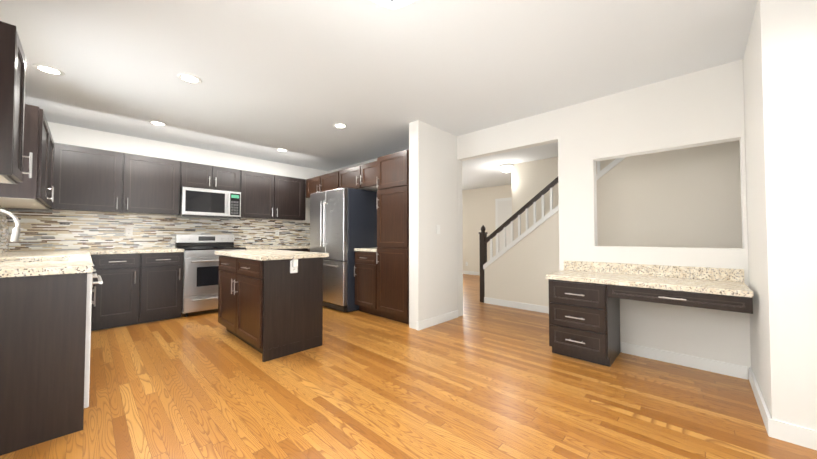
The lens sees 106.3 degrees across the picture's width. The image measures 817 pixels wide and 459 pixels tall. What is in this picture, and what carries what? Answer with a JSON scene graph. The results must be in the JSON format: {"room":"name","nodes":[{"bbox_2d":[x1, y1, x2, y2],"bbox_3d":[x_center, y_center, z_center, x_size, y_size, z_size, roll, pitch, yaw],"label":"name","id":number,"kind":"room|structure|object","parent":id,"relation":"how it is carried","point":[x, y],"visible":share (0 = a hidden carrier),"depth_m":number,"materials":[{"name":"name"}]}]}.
{"room":"kitchen","nodes":[
{"label":"kitchen","id":0,"kind":"room"},
{"bbox_2d":[0,0,757,189],"bbox_3d":[1.434,-1.329,3.511,10.240,0.080,8.460,-1,-2,43],"label":"ceiling","id":1,"kind":"structure","parent":0,"point":[297,79],"depth_m":2.43,"materials":[{"name":"white paint"}]},
{"bbox_2d":[32,64,64,75],"bbox_3d":[-2.954,-1.310,2.517,0.176,0.006,0.176,-1,-2,43],"label":"recessed light","id":2,"kind":"object","parent":1,"relation":"in","point":[47,69],"visible":1,"depth_m":2.51,"materials":[{"name":"white"}]},
{"bbox_2d":[149,121,166,125],"bbox_3d":[-3.028,-1.281,3.703,0.176,0.006,0.176,-1,-2,43],"label":"recessed light","id":3,"kind":"object","parent":1,"relation":"in","point":[158,123],"visible":0.96,"depth_m":3.70,"materials":[{"name":"white"}]},
{"bbox_2d":[177,73,201,83],"bbox_3d":[-1.897,-1.307,2.658,0.176,0.006,0.176,-1,-2,43],"label":"recessed light","id":4,"kind":"object","parent":1,"relation":"in","point":[189,78],"visible":1,"depth_m":2.65,"materials":[{"name":"white"}]},
{"bbox_2d":[276,148,287,151],"bbox_3d":[-1.996,-1.253,4.833,0.176,0.006,0.176,-1,-2,43],"label":"recessed light","id":5,"kind":"object","parent":1,"relation":"in","point":[281,149],"visible":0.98,"depth_m":4.83,"materials":[{"name":"white"}]},
{"bbox_2d":[333,123,346,128],"bbox_3d":[-0.844,-1.279,3.782,0.176,0.006,0.176,-1,-2,43],"label":"recessed light","id":6,"kind":"object","parent":1,"relation":"in","point":[339,125],"visible":1,"depth_m":3.77,"materials":[{"name":"white"}]},
{"bbox_2d":[372,0,414,8],"bbox_3d":[-0.072,-1.166,1.337,0.380,0.352,0.380,-1,-2,43],"label":"ceiling light fixture","id":7,"kind":"object","parent":1,"relation":"attached to","point":[392,4],"visible":1,"depth_m":1.48,"materials":[{"name":"white glass"}]},
{"bbox_2d":[499,163,513,172],"bbox_3d":[1.874,-1.161,5.860,0.280,0.140,0.280,-1,-2,43],"label":"hall ceiling light","id":8,"kind":"object","parent":1,"relation":"attached to","point":[507,167],"visible":0.92,"depth_m":5.77,"materials":[{"name":"white glass"}]},
{"bbox_2d":[0,274,816,458],"bbox_3d":[1.434,1.200,3.449,10.240,0.080,8.460,-1,-2,43],"label":"floor","id":9,"kind":"structure","parent":0,"point":[477,379],"depth_m":2.03,"materials":[{"name":"brown wood"}]},
{"bbox_2d":[0,271,95,455],"bbox_3d":[-2.244,0.681,1.722,0.624,0.872,0.630,-1,-2,43],"label":"base cabinet","id":10,"kind":"object","parent":9,"relation":"on","point":[46,301],"depth_m":1.61,"materials":[{"name":"brown wood"}]},
{"bbox_2d":[0,251,95,278],"bbox_3d":[-3.127,0.243,2.572,3.118,0.040,0.632,-1,-2,43],"label":"countertop","id":11,"kind":"structure","parent":10,"relation":"on","point":[51,262],"depth_m":1.79,"materials":[{"name":"beige stone"}]},
{"bbox_2d":[0,209,20,241],"bbox_3d":[-2.820,0.034,2.070,0.096,0.354,0.253,-1,-2,43],"label":"faucet","id":12,"kind":"object","parent":11,"relation":"on","point":[15,235],"visible":1,"depth_m":2.12,"materials":[{"name":"silver metal"}]},
{"bbox_2d":[0,259,39,262],"bbox_3d":[-2.734,0.342,2.200,0.764,0.200,0.424,-1,-2,43],"label":"sink","id":13,"kind":"object","parent":11,"relation":"in","point":[1,260],"depth_m":2.38,"materials":[{"name":"beige stone"}]},
{"bbox_2d":[90,254,147,330],"bbox_3d":[-3.646,0.732,3.821,0.628,0.874,0.522,-1,-2,43],"label":"base cabinet","id":14,"kind":"object","parent":9,"relation":"on","point":[141,284],"depth_m":3.63,"materials":[{"name":"brown wood"}]},
{"bbox_2d":[89,246,175,253],"bbox_3d":[-3.509,0.277,3.973,0.633,0.040,0.871,-1,-2,43],"label":"countertop","id":15,"kind":"structure","parent":14,"relation":"on","point":[161,247],"depth_m":3.66,"materials":[{"name":"beige stone"}]},
{"bbox_2d":[148,250,183,321],"bbox_3d":[-3.386,0.739,4.095,0.628,0.874,0.506,-1,-2,43],"label":"base cabinet","id":16,"kind":"object","parent":9,"relation":"on","point":[165,267],"depth_m":3.94,"materials":[{"name":"brown wood"}]},
{"bbox_2d":[175,234,245,316],"bbox_3d":[-2.918,0.629,4.531,0.687,1.115,0.760,-1,-2,43],"label":"range","id":17,"kind":"object","parent":9,"relation":"on","point":[201,269],"visible":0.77,"depth_m":4.25,"materials":[{"name":"silver metal"}]},
{"bbox_2d":[215,253,322,361],"bbox_3d":[-1.509,0.718,3.242,1.292,0.876,0.627,-1,-2,43],"label":"kitchen island","id":18,"kind":"object","parent":9,"relation":"on","point":[270,304],"depth_m":2.86,"materials":[{"name":"brown wood"}]},
{"bbox_2d":[215,249,328,260],"bbox_3d":[-1.502,0.260,3.276,1.340,0.040,0.655,-1,-2,43],"label":"island countertop","id":19,"kind":"structure","parent":18,"relation":"on","point":[271,254],"depth_m":2.97,"materials":[{"name":"beige stone"}]},
{"bbox_2d":[289,246,307,251],"bbox_3d":[-2.186,0.770,5.360,0.628,0.874,0.579,-1,-2,43],"label":"base cabinet","id":20,"kind":"object","parent":9,"relation":"on","point":[298,248],"depth_m":5.27,"materials":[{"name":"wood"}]},
{"bbox_2d":[234,246,295,249],"bbox_3d":[-2.066,0.315,5.494,0.633,0.040,1.792,-1,-2,43],"label":"countertop","id":21,"kind":"structure","parent":20,"relation":"on","point":[247,247],"depth_m":5.03,"materials":[{"name":"beige stone"}]},
{"bbox_2d":[310,188,377,312],"bbox_3d":[-0.956,0.307,4.948,0.950,1.780,1.006,-1,-2,43],"label":"fridge","id":22,"kind":"object","parent":9,"relation":"on","point":[343,223],"visible":0.75,"depth_m":4.50,"materials":[{"name":"grey metal"}]},
{"bbox_2d":[354,249,378,315],"bbox_3d":[-0.305,0.748,4.501,0.554,0.874,0.796,-1,-2,43],"label":"base cabinet","id":23,"kind":"object","parent":9,"relation":"on","point":[366,268],"depth_m":4.22,"materials":[{"name":"brown wood"}]},
{"bbox_2d":[375,149,408,323],"bbox_3d":[0.056,0.105,4.174,0.576,2.144,0.796,-1,-2,43],"label":"tall cabinet","id":24,"kind":"object","parent":9,"relation":"on","point":[381,272],"depth_m":3.87,"materials":[{"name":"brown wood"}]},
{"bbox_2d":[545,260,753,366],"bbox_3d":[1.898,0.723,2.558,1.276,0.830,0.584,-1,-2,43],"label":"built-in desk","id":25,"kind":"object","parent":9,"relation":"on","point":[585,297],"visible":1,"depth_m":2.56,"materials":[{"name":"brown wood"}]},
{"bbox_2d":[0,0,816,429],"bbox_3d":[1.434,-0.064,3.480,10.240,2.450,8.460,-1,-2,43],"label":"wall","id":26,"kind":"structure","parent":0,"point":[716,166],"depth_m":2.94,"materials":[{"name":"white paint"}]},
{"bbox_2d":[0,21,27,188],"bbox_3d":[-2.250,-0.652,1.558,0.398,0.760,0.338,-1,-2,43],"label":"upper cabinet","id":27,"kind":"object","parent":26,"relation":"attached to","point":[26,158],"depth_m":1.55,"materials":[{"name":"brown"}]},
{"bbox_2d":[0,105,51,208],"bbox_3d":[-3.403,-0.625,2.652,0.741,0.760,0.338,-1,-2,43],"label":"upper cabinet","id":28,"kind":"object","parent":26,"relation":"attached to","point":[39,191],"depth_m":2.52,"materials":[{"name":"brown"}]},
{"bbox_2d":[0,138,53,208],"bbox_3d":[-3.853,-0.614,3.078,0.741,0.760,0.338,-1,-2,43],"label":"upper cabinet","id":29,"kind":"object","parent":26,"relation":"attached to","point":[4,206],"depth_m":3.19,"materials":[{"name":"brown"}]},
{"bbox_2d":[125,227,132,235],"bbox_3d":[-3.776,0.027,4.140,0.008,0.115,0.072,-1,-2,43],"label":"outlet","id":30,"kind":"object","parent":26,"relation":"attached to","point":[128,231],"visible":1,"depth_m":4.14,"materials":[{"name":"white plastic"}]},
{"bbox_2d":[6,143,305,220],"bbox_3d":[-3.171,-0.578,4.538,0.376,0.762,3.396,-1,-2,43],"label":"upper cabinet","id":31,"kind":"object","parent":26,"relation":"attached to","point":[89,180],"visible":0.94,"depth_m":4.06,"materials":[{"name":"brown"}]},
{"bbox_2d":[176,187,240,219],"bbox_3d":[-3.002,-0.379,4.636,0.455,0.415,0.748,-1,-2,43],"label":"over-the-range microwave","id":32,"kind":"object","parent":31,"relation":"attached to","point":[199,203],"visible":1,"depth_m":4.48,"materials":[{"name":"silver metal"}]},
{"bbox_2d":[306,177,317,197],"bbox_3d":[-1.462,-0.757,5.712,0.603,0.346,0.686,-1,-2,43],"label":"upper cabinet","id":33,"kind":"object","parent":26,"relation":"attached to","point":[311,183],"depth_m":5.52,"materials":[{"name":"brown wood"}]},
{"bbox_2d":[318,172,333,191],"bbox_3d":[-1.090,-0.766,5.358,0.697,0.346,0.686,-1,-2,43],"label":"upper cabinet","id":34,"kind":"object","parent":26,"relation":"attached to","point":[325,182],"depth_m":5.19,"materials":[{"name":"brown wood"}]},
{"bbox_2d":[334,166,365,189],"bbox_3d":[-0.682,-0.775,4.972,0.702,0.346,0.686,-1,-2,43],"label":"upper cabinet","id":35,"kind":"object","parent":26,"relation":"attached to","point":[346,178],"depth_m":4.78,"materials":[{"name":"brown wood"}]},
{"bbox_2d":[354,161,377,191],"bbox_3d":[-0.323,-0.784,4.631,0.560,0.346,0.686,-1,-2,43],"label":"upper cabinet","id":36,"kind":"object","parent":26,"relation":"attached to","point":[363,177],"depth_m":4.44,"materials":[{"name":"brown wood"}]},
{"bbox_2d":[416,310,457,330],"bbox_3d":[0.383,1.122,3.822,0.024,0.095,0.800,-1,-2,43],"label":"baseboard","id":37,"kind":"structure","parent":26,"relation":"attached to","point":[420,325],"depth_m":3.76,"materials":[{"name":"white"}]},
{"bbox_2d":[436,225,439,233],"bbox_3d":[0.374,-0.001,3.836,0.008,0.115,0.072,-1,-2,43],"label":"light switch","id":38,"kind":"object","parent":26,"relation":"attached to","point":[437,229],"visible":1,"depth_m":3.83,"materials":[{"name":"white plastic"}]},
{"bbox_2d":[463,271,479,274],"bbox_3d":[1.515,1.250,9.027,2.360,0.095,0.014,-1,-2,43],"label":"baseboard","id":39,"kind":"structure","parent":26,"relation":"attached to","point":[469,272],"depth_m":8.75,"materials":[{"name":"white wood"}]},
{"bbox_2d":[495,197,511,253],"bbox_3d":[2.699,0.214,7.860,1.050,2.102,0.111,-1,-2,43],"label":"hall door","id":40,"kind":"structure","parent":26,"relation":"in","point":[503,210],"depth_m":8.09,"materials":[{"name":"white wood"}]},
{"bbox_2d":[483,157,625,313],"bbox_3d":[3.450,-0.073,2.932,6.120,2.441,0.019,-1,-2,43],"label":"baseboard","id":41,"kind":"structure","parent":26,"relation":"attached to","point":[532,307],"depth_m":4.52,"materials":[{"name":"white wood"}]},
{"bbox_2d":[621,342,743,378],"bbox_3d":[2.268,1.092,2.595,0.770,0.095,0.014,-1,-2,43],"label":"baseboard","id":42,"kind":"structure","parent":26,"relation":"attached to","point":[715,366],"depth_m":2.55,"materials":[{"name":"white"}]},
{"bbox_2d":[744,366,779,439],"bbox_3d":[2.260,1.077,1.983,0.020,0.095,0.914,-1,-2,43],"label":"baseboard","id":43,"kind":"structure","parent":26,"relation":"attached to","point":[772,426],"depth_m":1.78,"materials":[{"name":"white"}]},
{"bbox_2d":[780,421,816,449],"bbox_3d":[2.146,1.064,1.471,0.480,0.095,0.013,-1,-2,43],"label":"baseboard","id":44,"kind":"structure","parent":26,"relation":"attached to","point":[793,434],"depth_m":1.58,"materials":[{"name":"white"}]},
{"bbox_3d":[2.694,0.139,4.437,2.804,2.090,0.920,-1,-2,43],"label":"stairs","id":45,"kind":"structure","parent":0,"visible":0},
{"bbox_2d":[479,161,599,302],"bbox_3d":[1.891,-0.026,4.493,1.893,2.422,0.110,-1,-2,43],"label":"stair railing","id":46,"kind":"object","parent":45,"relation":"attached to","point":[484,239],"visible":0.71,"depth_m":4.79,"materials":[{"name":"brown wood"}]}
]}

